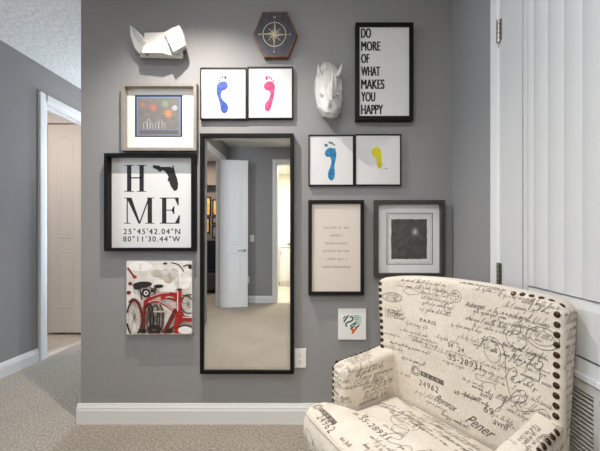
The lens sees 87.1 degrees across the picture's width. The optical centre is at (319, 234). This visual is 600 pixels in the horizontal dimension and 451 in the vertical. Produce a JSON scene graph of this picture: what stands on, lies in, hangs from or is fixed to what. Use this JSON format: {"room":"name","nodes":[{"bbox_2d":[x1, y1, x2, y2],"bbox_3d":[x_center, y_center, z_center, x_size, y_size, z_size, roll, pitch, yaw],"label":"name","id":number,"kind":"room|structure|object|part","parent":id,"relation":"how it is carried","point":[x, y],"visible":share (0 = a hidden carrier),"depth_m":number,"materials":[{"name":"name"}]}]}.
{"room":"home hallway","nodes":[
{"label":"home hallway","id":0,"kind":"room"},
{"bbox_2d":[0,40,80,362],"bbox_3d":[-2.650,-0.210,2.875,0.120,2.740,6.250,0,0,0],"label":"wall","id":1,"kind":"structure","parent":0,"point":[22,77],"depth_m":2.72,"materials":[{"name":"grey paint"}]},
{"bbox_2d":[0,348,39,378],"bbox_3d":[-2.582,1.099,1.320,0.017,0.123,3.140,0,0,0],"label":"baseboard","id":2,"kind":"structure","parent":1,"relation":"attached to","point":[8,367],"depth_m":2.70,"materials":[{"name":"white wood"}]},
{"bbox_2d":[38,91,80,360],"bbox_3d":[-2.642,-0.081,3.288,0.146,2.482,0.789,0,0,0],"label":"trim","id":3,"kind":"structure","parent":1,"relation":"attached to","point":[46,103],"depth_m":2.93,"materials":[{"name":"white wood"}]},
{"bbox_2d":[0,0,80,88],"bbox_3d":[-1.683,-1.630,0.950,5.234,0.100,10.500,0,0,0],"label":"ceiling","id":4,"kind":"structure","parent":0,"point":[48,32],"depth_m":2.46,"materials":[{"name":"white paint"}]},
{"bbox_2d":[47,112,74,333],"bbox_3d":[-3.505,-0.210,2.837,1.590,2.740,1.874,0,0,0],"label":"wall","id":5,"kind":"structure","parent":0,"point":[52,119],"depth_m":3.70,"materials":[{"name":"white paint"}]},
{"bbox_2d":[48,125,80,332],"bbox_3d":[-2.955,-0.074,3.688,0.430,2.425,0.046,0,0,0],"label":"door","id":6,"kind":"structure","parent":5,"relation":"in","point":[64,141],"depth_m":3.67,"materials":[{"name":"white wood"}]},
{"bbox_2d":[47,333,80,356],"bbox_3d":[-3.395,1.200,2.950,1.610,0.080,1.900,0,0,0],"label":"floor","id":7,"kind":"structure","parent":0,"point":[56,342],"depth_m":3.43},
{"bbox_2d":[0,342,309,450],"bbox_3d":[-1.498,1.200,1.475,4.624,0.080,9.050,0,0,0],"label":"floor","id":8,"kind":"structure","parent":0,"point":[39,401],"depth_m":1.87,"materials":[{"name":"carpet"}]},
{"bbox_2d":[304,276,576,450],"bbox_3d":[0.377,0.671,1.143,0.565,0.978,0.894,0,0,-34],"label":"armchair","id":9,"kind":"object","parent":8,"relation":"on","point":[458,364],"visible":1,"depth_m":1.18,"materials":[{"name":"fabric"}]},
{"bbox_3d":[0.330,0.754,1.111,0.442,0.004,0.874,0,0,-34],"label":"welt cord","id":10,"kind":"part","parent":9,"relation":"part of","materials":[{"name":"beige fabric"}]},
{"bbox_3d":[0.289,0.851,1.321,0.310,0.618,0.393,0,0,-34],"label":"arm","id":11,"kind":"part","parent":9,"relation":"part of","materials":[{"name":"fabric"}]},
{"bbox_2d":[304,397,493,450],"bbox_3d":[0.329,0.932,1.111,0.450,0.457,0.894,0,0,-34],"label":"seat cushion","id":12,"kind":"object","parent":9,"relation":"on","point":[349,423],"depth_m":1.19,"materials":[{"name":"fabric"}]},
{"bbox_3d":[0.503,0.857,1.003,0.310,0.606,0.373,0,0,-34],"label":"arm","id":13,"kind":"part","parent":9,"relation":"part of","materials":[{"name":"fabric"}]},
{"bbox_2d":[81,0,451,402],"bbox_3d":[-0.330,-0.210,2.004,2.290,2.740,0.120,0,0,0],"label":"wall","id":14,"kind":"structure","parent":0,"point":[117,366],"depth_m":1.94,"materials":[{"name":"grey paint"}]},
{"bbox_2d":[104,153,196,250],"bbox_3d":[-1.029,-0.198,1.920,0.544,0.591,0.048,0,0,0],"label":"picture frame","id":15,"kind":"object","parent":14,"relation":"attached to","point":[150,199],"visible":1,"depth_m":1.94,"materials":[{"name":"black"}]},
{"bbox_2d":[123,165,179,241],"bbox_3d":[-1.036,-0.195,1.938,0.352,0.471,0.001,0,0,0],"label":"print","id":16,"kind":"object","parent":15,"relation":"attached to","point":[172,179],"depth_m":1.94},
{"bbox_2d":[130,26,186,58],"bbox_3d":[-0.964,-1.156,1.894,0.338,0.185,0.100,0,0,0],"label":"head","id":17,"kind":"object","parent":14,"relation":"attached to","point":[171,43],"visible":1,"depth_m":1.87},
{"bbox_2d":[121,83,198,151],"bbox_3d":[-0.976,-0.715,1.925,0.456,0.409,0.038,0,0,0],"label":"picture frame","id":18,"kind":"object","parent":14,"relation":"attached to","point":[155,117],"visible":1,"depth_m":1.94,"materials":[{"name":"white"}]},
{"bbox_2d":[135,95,181,136],"bbox_3d":[-0.993,-0.732,1.937,0.292,0.258,0.001,0,0,0],"label":"print","id":19,"kind":"object","parent":18,"relation":"attached to","point":[155,115],"depth_m":1.94,"materials":[{"name":"multicoloured"}]},
{"bbox_2d":[126,261,193,333],"bbox_3d":[-0.970,0.380,1.919,0.404,0.445,0.049,0,0,0],"label":"print","id":20,"kind":"object","parent":14,"relation":"attached to","point":[159,294],"visible":1,"depth_m":1.91,"materials":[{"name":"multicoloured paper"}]},
{"bbox_2d":[76,403,332,424],"bbox_3d":[-0.339,1.099,1.935,2.306,0.123,0.017,0,0,0],"label":"baseboard","id":21,"kind":"structure","parent":14,"relation":"attached to","point":[86,413],"depth_m":1.93,"materials":[{"name":"white wood"}]},
{"bbox_2d":[200,67,246,120],"bbox_3d":[-0.590,-0.864,1.933,0.284,0.317,0.022,0,0,0],"label":"picture frame","id":22,"kind":"object","parent":14,"relation":"attached to","point":[223,90],"visible":0.96,"depth_m":1.93,"materials":[{"name":"black"}]},
{"bbox_2d":[200,133,293,373],"bbox_3d":[-0.443,0.113,1.924,0.567,1.457,0.040,0,0,0],"label":"wall mirror","id":23,"kind":"object","parent":14,"relation":"attached to","point":[247,179],"visible":1,"depth_m":1.91,"materials":[{"name":"black mirror"}]},
{"bbox_2d":[247,67,292,119],"bbox_3d":[-0.304,-0.868,1.933,0.280,0.318,0.022,0,0,0],"label":"picture frame","id":24,"kind":"object","parent":14,"relation":"attached to","point":[269,89],"visible":1,"depth_m":1.93,"materials":[{"name":"black"}]},
{"bbox_2d":[253,11,297,59],"bbox_3d":[-0.272,-1.221,1.928,0.270,0.281,0.031,0,0,0],"label":"plaque","id":25,"kind":"object","parent":14,"relation":"attached to","point":[275,35],"visible":1,"depth_m":1.91,"materials":[{"name":"brown wood"}]},
{"bbox_2d":[295,348,305,367],"bbox_3d":[-0.121,0.758,1.940,0.072,0.118,0.008,0,0,0],"label":"wall outlet","id":26,"kind":"object","parent":14,"relation":"attached to","point":[300,353],"visible":1,"depth_m":1.94,"materials":[{"name":"white plastic"}]},
{"bbox_2d":[314,61,342,118],"bbox_3d":[0.054,-0.877,1.859,0.178,0.384,0.171,0,0,0],"label":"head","id":27,"kind":"object","parent":14,"relation":"attached to","point":[328,80],"visible":1,"depth_m":1.85},
{"bbox_2d":[308,135,353,185],"bbox_3d":[0.069,-0.456,1.933,0.279,0.312,0.022,0,0,0],"label":"picture frame","id":28,"kind":"object","parent":14,"relation":"attached to","point":[330,157],"visible":1,"depth_m":1.93,"materials":[{"name":"black"}]},
{"bbox_2d":[308,200,363,294],"bbox_3d":[0.098,0.077,1.923,0.338,0.576,0.042,0,0,0],"label":"picture frame","id":29,"kind":"object","parent":14,"relation":"attached to","point":[335,227],"visible":1,"depth_m":1.91,"materials":[{"name":"beige paper"}]},
{"bbox_2d":[322,226,349,267],"bbox_3d":[0.099,0.075,1.914,0.171,0.253,0.001,0,0,0],"label":"print","id":30,"kind":"object","parent":29,"relation":"attached to","point":[324,226],"depth_m":1.91},
{"bbox_2d":[338,308,365,339],"bbox_3d":[0.197,0.547,1.936,0.172,0.190,0.014,0,0,0],"label":"canvas","id":31,"kind":"object","parent":14,"relation":"attached to","point":[351,321],"visible":1,"depth_m":1.93,"materials":[{"name":"white fabric"}]},
{"bbox_2d":[343,315,360,333],"bbox_3d":[0.197,0.549,1.929,0.112,0.119,0.001,0,0,0],"label":"print","id":32,"kind":"object","parent":31,"relation":"attached to","point":[351,323],"depth_m":1.93,"materials":[{"name":"white"}]},
{"bbox_2d":[354,134,400,185],"bbox_3d":[0.354,-0.459,1.933,0.284,0.315,0.022,0,0,0],"label":"picture frame","id":33,"kind":"object","parent":14,"relation":"attached to","point":[377,157],"visible":1,"depth_m":1.93,"materials":[{"name":"black"}]},
{"bbox_2d":[355,22,413,121],"bbox_3d":[0.389,-0.988,1.921,0.350,0.589,0.044,0,0,0],"label":"picture frame","id":34,"kind":"object","parent":14,"relation":"attached to","point":[384,51],"visible":1,"depth_m":1.91,"materials":[{"name":"black"}]},
{"bbox_2d":[361,28,384,113],"bbox_3d":[0.320,-0.992,1.908,0.143,0.521,0.001,0,0,0],"label":"print","id":35,"kind":"object","parent":34,"relation":"attached to","point":[372,86],"depth_m":1.91},
{"bbox_2d":[373,200,444,276],"bbox_3d":[0.543,0.022,1.923,0.428,0.467,0.042,0,0,0],"label":"picture frame","id":36,"kind":"object","parent":14,"relation":"attached to","point":[408,235],"visible":0.99,"depth_m":1.93,"materials":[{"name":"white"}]},
{"bbox_2d":[387,213,432,264],"bbox_3d":[0.551,0.023,1.933,0.285,0.318,0.001,0,0,0],"label":"print","id":37,"kind":"object","parent":36,"relation":"attached to","point":[409,235],"depth_m":1.93,"materials":[{"name":"grey paper"}]},
{"bbox_2d":[452,0,599,302],"bbox_3d":[0.875,-0.210,0.182,0.120,2.740,3.764,0,0,0],"label":"wall","id":38,"kind":"structure","parent":0,"point":[470,18],"depth_m":1.71,"materials":[{"name":"grey paint"}]},
{"bbox_2d":[490,0,599,389],"bbox_3d":[0.802,-0.035,0.992,0.024,2.390,0.960,0,0,0],"label":"trim","id":39,"kind":"structure","parent":38,"relation":"attached to","point":[586,370],"depth_m":1.43,"materials":[{"name":"white wood"}]},
{"bbox_2d":[496,0,599,364],"bbox_3d":[0.797,-0.385,1.000,0.031,1.510,0.816,0,0,0],"label":"door","id":40,"kind":"structure","parent":38,"relation":"in","point":[550,49],"depth_m":1.08,"materials":[{"name":"white wood"}]},
{"bbox_3d":[0.806,-0.392,0.992,0.013,1.169,0.436,0,0,0],"label":"plank panel","id":41,"kind":"part","parent":40,"relation":"part of","materials":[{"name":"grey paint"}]},
{"bbox_2d":[569,376,599,450],"bbox_3d":[0.806,0.752,0.992,0.016,0.615,0.800,0,0,0],"label":"air vent","id":42,"kind":"object","parent":38,"relation":"in","point":[585,412],"visible":0.12,"depth_m":0.96,"materials":[{"name":"white metal"}]},
{"bbox_3d":[0.806,0.752,0.992,0.009,0.544,0.136,0,0,0],"label":"louver panel","id":43,"kind":"part","parent":42,"relation":"part of","materials":[{"name":"white metal"}]}
]}

